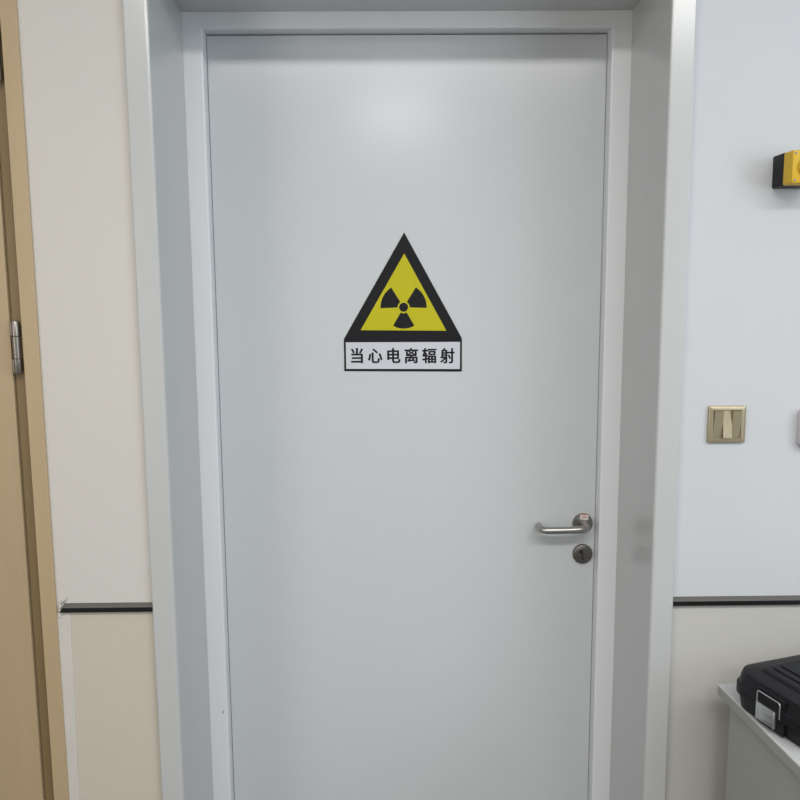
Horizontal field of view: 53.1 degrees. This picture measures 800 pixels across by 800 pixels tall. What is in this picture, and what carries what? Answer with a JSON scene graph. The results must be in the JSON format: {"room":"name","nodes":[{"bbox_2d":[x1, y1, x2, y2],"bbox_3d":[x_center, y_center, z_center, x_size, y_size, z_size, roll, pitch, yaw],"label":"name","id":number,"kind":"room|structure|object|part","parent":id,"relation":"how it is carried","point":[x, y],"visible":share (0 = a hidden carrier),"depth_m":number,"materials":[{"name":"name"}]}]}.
{"room":"hospital corridor","nodes":[
{"label":"hospital corridor","id":0,"kind":"room"},
{"bbox_2d":[17,0,799,799],"bbox_3d":[0.130,-0.192,1.971,4.300,3.100,0.400,0,8,-1],"label":"wall","id":1,"kind":"structure","parent":0,"point":[738,516],"depth_m":1.79,"materials":[{"name":"paint"}]},
{"bbox_2d":[0,56,44,799],"bbox_3d":[-1.292,0.238,1.826,0.915,2.292,0.059,0,8,-1],"label":"door","id":2,"kind":"structure","parent":1,"relation":"in","point":[21,761],"depth_m":1.85,"materials":[{"name":"beige laminate"}]},
{"bbox_2d":[0,0,69,799],"bbox_3d":[-1.305,0.208,1.829,1.021,2.364,0.056,0,8,-1],"label":"door frame","id":3,"kind":"structure","parent":1,"relation":"attached to","point":[13,146],"depth_m":1.79,"materials":[{"name":"beige wood"}]},
{"bbox_2d":[57,597,79,799],"bbox_3d":[-0.775,0.906,1.905,0.033,0.913,0.009,0,8,-1],"label":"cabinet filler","id":4,"kind":"structure","parent":1,"relation":"attached to","point":[64,619],"depth_m":1.88,"materials":[{"name":"white"}]},
{"bbox_2d":[60,602,152,612],"bbox_3d":[-0.676,0.478,1.844,0.212,0.019,0.012,0,8,-1],"label":"wall rail","id":5,"kind":"object","parent":1,"relation":"attached to","point":[123,606],"visible":1,"depth_m":1.84,"materials":[{"name":"black metal"}]},
{"bbox_2d":[206,34,606,799],"bbox_3d":[0.026,0.209,2.126,0.999,2.253,0.106,0,8,-1],"label":"door","id":6,"kind":"structure","parent":1,"relation":"in","point":[410,554],"depth_m":2.12,"materials":[{"name":"metal"}]},
{"bbox_2d":[344,233,461,371],"bbox_3d":[0.007,-0.252,2.078,0.309,0.360,0.002,0,8,-1],"label":"warning sign","id":7,"kind":"object","parent":6,"relation":"attached to","point":[403,324],"visible":1,"depth_m":2.09,"materials":[{"name":"yellow plastic"}]},
{"bbox_3d":[0.008,-0.116,2.096,0.299,0.072,0.001,0,8,-1],"label":"caption plate","id":8,"kind":"part","parent":7,"relation":"part of","materials":[{"name":"white plastic"}]},
{"bbox_3d":[0.434,0.338,2.125,0.144,0.024,0.062,0,8,-1],"label":"lever","id":9,"kind":"part","parent":6,"relation":"part of","materials":[{"name":"metal"}]},
{"bbox_3d":[0.492,0.332,2.157,0.054,0.054,0.009,0,8,-1],"label":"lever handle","id":10,"kind":"part","parent":6,"relation":"part of","materials":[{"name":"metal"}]},
{"bbox_2d":[122,0,696,799],"bbox_3d":[0.027,0.179,2.013,1.203,2.354,0.412,0,8,-1],"label":"door frame","id":11,"kind":"structure","parent":1,"relation":"attached to","point":[663,31],"depth_m":1.93,"materials":[{"name":"metal"}]},
{"bbox_2d":[707,405,745,442],"bbox_3d":[0.737,0.055,1.802,0.083,0.083,0.014,0,8,-1],"label":"light switch","id":12,"kind":"object","parent":1,"relation":"attached to","point":[725,424],"visible":1,"depth_m":1.80,"materials":[{"name":"beige plastic"}]},
{"bbox_2d":[673,595,799,605],"bbox_3d":[1.459,0.461,1.865,1.653,0.019,0.012,0,8,-1],"label":"wall rail","id":13,"kind":"object","parent":1,"relation":"attached to","point":[779,599],"visible":1,"depth_m":1.85,"materials":[{"name":"black metal"}]},
{"bbox_2d":[772,150,799,188],"bbox_3d":[0.844,-0.488,1.692,0.069,0.069,0.090,0,8,-1],"label":"switch","id":14,"kind":"object","parent":1,"relation":"attached to","point":[786,166],"visible":1,"depth_m":1.68,"materials":[{"name":"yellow plastic"}]},
{"bbox_2d":[796,409,799,444],"bbox_3d":[0.941,0.062,1.796,0.086,0.086,0.031,0,8,-1],"label":"wall box","id":15,"kind":"object","parent":1,"relation":"attached to","point":[798,413],"visible":1,"depth_m":1.80,"materials":[{"name":"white plastic"}]},
{"bbox_3d":[0.172,1.782,-0.742,4.300,0.100,6.900,0,8,-1],"label":"floor","id":16,"kind":"structure","parent":0,"visible":0},
{"bbox_2d":[717,683,799,799],"bbox_3d":[1.252,1.037,1.599,1.022,0.745,0.600,-1,8,-5],"label":"desk","id":17,"kind":"object","parent":16,"relation":"on","point":[763,764],"visible":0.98,"depth_m":1.66,"materials":[{"name":"grey laminate"}]},
{"bbox_2d":[736,655,799,746],"bbox_3d":[0.913,0.610,1.636,0.366,0.098,0.282,-3,8,-18],"label":"tool case","id":18,"kind":"object","parent":17,"relation":"on","point":[769,691],"visible":1,"depth_m":1.62,"materials":[{"name":"plastic"}]}
]}

